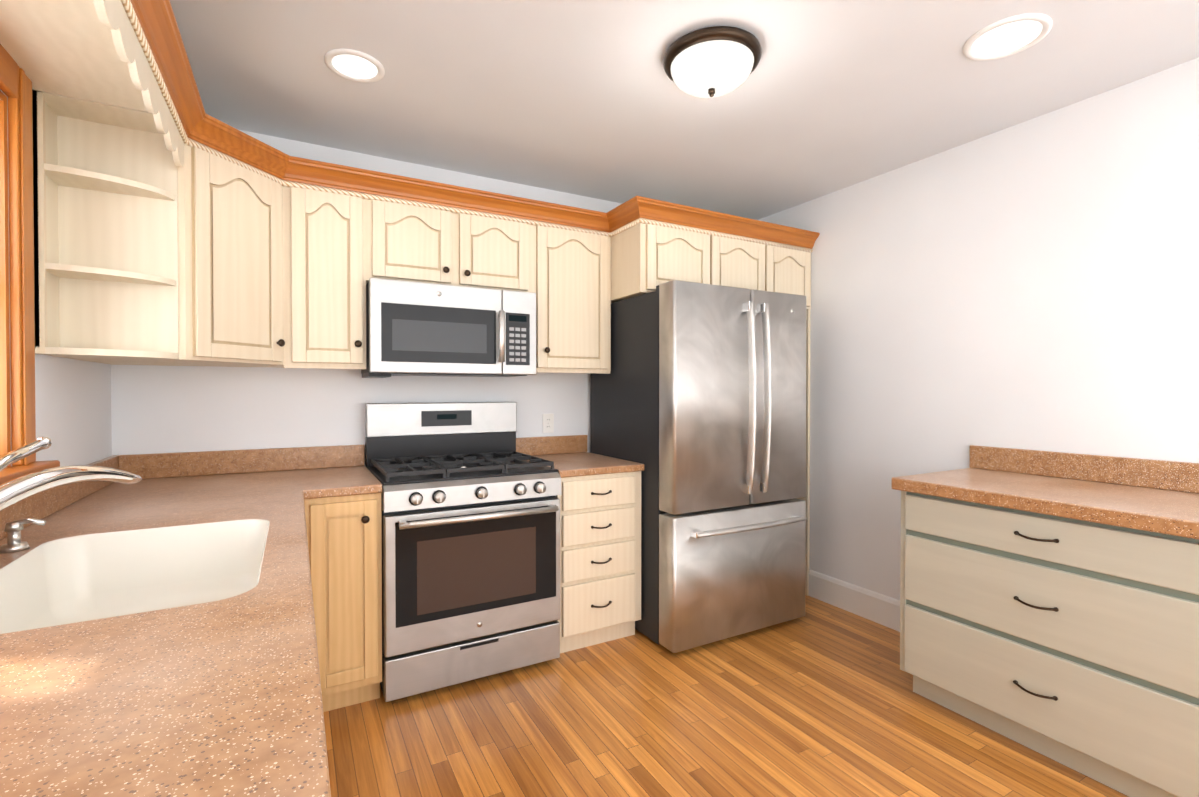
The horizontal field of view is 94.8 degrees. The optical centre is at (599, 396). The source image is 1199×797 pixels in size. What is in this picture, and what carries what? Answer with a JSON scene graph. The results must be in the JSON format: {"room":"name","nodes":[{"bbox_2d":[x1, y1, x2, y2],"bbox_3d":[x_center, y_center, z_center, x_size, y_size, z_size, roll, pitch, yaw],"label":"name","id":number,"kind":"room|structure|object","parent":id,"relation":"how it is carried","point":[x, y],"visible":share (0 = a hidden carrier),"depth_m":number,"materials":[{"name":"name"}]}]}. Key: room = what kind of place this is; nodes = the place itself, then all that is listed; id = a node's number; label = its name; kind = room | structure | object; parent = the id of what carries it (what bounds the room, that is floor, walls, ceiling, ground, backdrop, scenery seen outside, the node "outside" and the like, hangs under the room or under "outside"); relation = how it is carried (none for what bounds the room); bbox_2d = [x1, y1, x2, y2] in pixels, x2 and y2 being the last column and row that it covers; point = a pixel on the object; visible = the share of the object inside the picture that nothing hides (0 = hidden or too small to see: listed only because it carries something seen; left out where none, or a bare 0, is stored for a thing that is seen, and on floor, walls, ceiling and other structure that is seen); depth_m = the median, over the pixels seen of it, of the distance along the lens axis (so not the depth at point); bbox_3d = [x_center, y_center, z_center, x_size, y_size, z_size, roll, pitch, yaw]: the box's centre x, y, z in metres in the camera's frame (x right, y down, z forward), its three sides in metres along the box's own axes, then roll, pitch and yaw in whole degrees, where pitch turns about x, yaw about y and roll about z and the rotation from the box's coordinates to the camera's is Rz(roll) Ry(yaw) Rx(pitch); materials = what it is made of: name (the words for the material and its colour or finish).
{"room":"kitchen","nodes":[
{"label":"kitchen","id":0,"kind":"room"},
{"bbox_2d":[0,90,111,467],"bbox_3d":[-1.048,0.043,0.383,0.140,2.450,4.270,0,1,-29],"label":"wall","id":1,"kind":"structure","parent":0,"point":[73,410],"depth_m":1.88,"materials":[{"name":"paint"}]},
{"bbox_2d":[0,44,59,484],"bbox_3d":[-1.274,-0.295,0.865,0.195,1.185,1.580,0,1,-29],"label":"window","id":2,"kind":"structure","parent":1,"relation":"in","point":[17,345],"depth_m":1.47,"materials":[{"name":"brown wood"}]},
{"bbox_2d":[0,0,183,166],"bbox_3d":[-0.788,-0.825,0.397,0.332,0.135,3.258,0,1,-29],"label":"scalloped valance","id":3,"kind":"object","parent":1,"relation":"attached to","point":[91,50],"visible":1,"depth_m":1.40,"materials":[{"name":"beige wood"}]},
{"bbox_2d":[32,89,178,358],"bbox_3d":[-1.546,-0.516,1.749,0.313,0.780,0.165,0,1,-29],"label":"shelf","id":4,"kind":"object","parent":1,"relation":"attached to","point":[105,200],"visible":0.96,"depth_m":1.78,"materials":[{"name":"beige wood"}]},
{"bbox_2d":[111,130,621,466],"bbox_3d":[-0.535,0.014,3.176,3.765,2.450,0.120,0,1,-29],"label":"wall","id":5,"kind":"structure","parent":0,"point":[163,409],"depth_m":2.63,"materials":[{"name":"paint"}]},
{"bbox_2d":[62,144,649,373],"bbox_3d":[-0.886,-0.524,2.539,2.234,0.780,0.637,0,1,-29],"label":"upper cabinet","id":6,"kind":"object","parent":5,"relation":"attached to","point":[272,273],"depth_m":2.38,"materials":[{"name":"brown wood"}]},
{"bbox_2d":[361,278,535,377],"bbox_3d":[-0.738,-0.304,2.721,0.773,0.424,0.453,0,1,-29],"label":"microwave","id":7,"kind":"object","parent":6,"relation":"attached to","point":[420,329],"visible":1,"depth_m":2.54,"materials":[{"name":"grey metal"}]},
{"bbox_2d":[121,0,819,252],"bbox_3d":[0.654,-0.920,1.362,3.127,0.108,3.550,0,1,-29],"label":"crown molding","id":8,"kind":"structure","parent":6,"relation":"attached to","point":[155,28],"depth_m":2.44,"materials":[{"name":"brown wood"}]},
{"bbox_2d":[543,414,553,432],"bbox_3d":[-0.300,0.158,3.234,0.070,0.114,0.007,0,1,-29],"label":"electrical outlet plate","id":9,"kind":"object","parent":5,"relation":"attached to","point":[548,423],"visible":1,"depth_m":3.23,"materials":[{"name":"white plastic"}]},
{"bbox_2d":[650,224,713,291],"bbox_3d":[0.273,-0.531,3.181,0.416,0.780,0.637,0,1,-29],"label":"upper cabinet","id":10,"kind":"object","parent":5,"relation":"attached to","point":[675,254],"depth_m":2.90,"materials":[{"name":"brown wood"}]},
{"bbox_2d":[714,236,769,291],"bbox_3d":[0.634,-0.533,3.381,0.410,0.780,0.637,0,1,-29],"label":"upper cabinet","id":11,"kind":"object","parent":5,"relation":"attached to","point":[737,263],"depth_m":3.11,"materials":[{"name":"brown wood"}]},
{"bbox_2d":[170,0,1198,219],"bbox_3d":[0.529,-1.221,1.243,3.765,0.060,4.570,0,1,-29],"label":"ceiling","id":12,"kind":"structure","parent":0,"point":[588,98],"depth_m":2.12,"materials":[{"name":"paint"}]},
{"bbox_2d":[324,49,384,82],"bbox_3d":[-0.885,-1.193,1.998,0.200,0.010,0.200,0,1,-32],"label":"recessed light","id":13,"kind":"object","parent":12,"relation":"in","point":[354,65],"depth_m":1.99,"materials":[{"name":"white plastic"}]},
{"bbox_2d":[663,26,761,97],"bbox_3d":[0.392,-1.123,1.929,0.338,0.150,0.338,0,1,-32],"label":"ceiling light fixture","id":14,"kind":"object","parent":12,"relation":"attached to","point":[712,62],"depth_m":1.84,"materials":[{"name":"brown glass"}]},
{"bbox_2d":[963,13,1051,60],"bbox_3d":[1.356,-1.192,1.840,0.240,0.010,0.240,0,1,-32],"label":"recessed light","id":15,"kind":"object","parent":12,"relation":"in","point":[1009,36],"depth_m":1.83,"materials":[{"name":"white glass"}]},
{"bbox_2d":[323,595,1128,796],"bbox_3d":[0.529,1.289,1.268,3.765,0.060,4.570,0,1,-29],"label":"floor","id":16,"kind":"structure","parent":0,"point":[820,698],"depth_m":2.05,"materials":[{"name":"brown wood"}]},
{"bbox_2d":[304,493,381,711],"bbox_3d":[-1.141,0.815,2.395,0.294,0.864,0.666,0,1,-29],"label":"base cabinet","id":17,"kind":"object","parent":16,"relation":"on","point":[344,535],"visible":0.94,"depth_m":2.14,"materials":[{"name":"beige wood"}]},
{"bbox_2d":[365,402,560,701],"bbox_3d":[-0.653,0.640,2.617,0.768,1.210,0.714,0,1,-29],"label":"range","id":18,"kind":"object","parent":16,"relation":"on","point":[470,546],"visible":1,"depth_m":2.39,"materials":[{"name":"grey metal"}]},
{"bbox_2d":[555,471,640,652],"bbox_3d":[-0.128,0.810,2.955,0.469,0.864,0.669,0,1,-29],"label":"base cabinet","id":19,"kind":"object","parent":16,"relation":"on","point":[600,558],"visible":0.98,"depth_m":2.69,"materials":[{"name":"beige wood"}]},
{"bbox_2d":[590,280,806,652],"bbox_3d":[0.560,0.342,3.140,0.903,1.795,0.930,0,1,-29],"label":"fridge","id":20,"kind":"object","parent":16,"relation":"on","point":[698,401],"visible":1,"depth_m":2.77,"materials":[{"name":"grey metal"}]},
{"bbox_2d":[796,310,809,595],"bbox_3d":[1.149,0.347,3.689,0.019,1.774,0.615,0,1,-29],"label":"end panel","id":21,"kind":"object","parent":16,"relation":"on","point":[807,550],"visible":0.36,"depth_m":3.42,"materials":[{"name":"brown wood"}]},
{"bbox_2d":[900,491,1198,796],"bbox_3d":[1.732,0.822,2.016,0.624,0.858,0.980,0,1,-29],"label":"base cabinet","id":22,"kind":"object","parent":16,"relation":"on","point":[1073,644],"visible":1,"depth_m":1.82,"materials":[{"name":"beige paint"}]},
{"bbox_2d":[891,445,1198,538],"bbox_3d":[1.736,0.313,2.012,0.617,0.156,1.018,0,1,-29],"label":"countertop","id":23,"kind":"structure","parent":22,"relation":"on","point":[1157,496],"depth_m":2.04,"materials":[{"name":"brown stone"}]},
{"bbox_3d":[-0.631,0.834,0.494,0.685,0.864,3.247,0,1,-29],"label":"base cabinet","id":24,"kind":"object","parent":16,"relation":"on","visible":0},
{"bbox_2d":[0,444,381,796],"bbox_3d":[-0.658,0.409,0.829,0.964,0.301,3.867,0,1,-29],"label":"countertop","id":25,"kind":"structure","parent":24,"relation":"on","point":[158,637],"depth_m":0.85,"materials":[{"name":"brown stone"}]},
{"bbox_2d":[0,518,45,552],"bbox_3d":[-1.350,0.321,1.293,0.083,0.072,0.052,0,1,-29],"label":"soap dispenser","id":26,"kind":"object","parent":25,"relation":"on","point":[13,529],"visible":1,"depth_m":1.28,"materials":[{"name":"silver metal"}]},
{"bbox_2d":[0,437,141,510],"bbox_3d":[-1.215,0.226,1.194,0.266,0.264,0.509,0,1,-29],"label":"faucet","id":27,"kind":"object","parent":25,"relation":"on","point":[16,490],"visible":1,"depth_m":1.24,"materials":[{"name":"silver metal"}]},
{"bbox_2d":[516,435,643,477],"bbox_3d":[-0.134,0.306,2.964,0.473,0.140,0.639,0,1,-29],"label":"countertop","id":28,"kind":"structure","parent":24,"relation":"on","point":[570,455],"depth_m":3.12,"materials":[{"name":"brown stone"}]},
{"bbox_2d":[759,58,1198,600],"bbox_3d":[2.097,0.025,2.124,0.120,2.450,4.270,0,1,-29],"label":"wall","id":29,"kind":"structure","parent":0,"point":[1032,284],"depth_m":2.48,"materials":[{"name":"paint"}]},
{"bbox_2d":[770,246,810,309],"bbox_3d":[0.988,-0.535,3.578,0.400,0.780,0.637,0,1,-29],"label":"upper cabinet","id":30,"kind":"object","parent":29,"relation":"attached to","point":[790,269],"depth_m":3.30,"materials":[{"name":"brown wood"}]},
{"bbox_2d":[809,570,899,631],"bbox_3d":[2.188,1.173,1.832,0.014,0.160,3.649,0,1,-29],"label":"baseboard","id":31,"kind":"structure","parent":29,"relation":"attached to","point":[881,609],"depth_m":3.13,"materials":[{"name":"white wood"}]}
]}

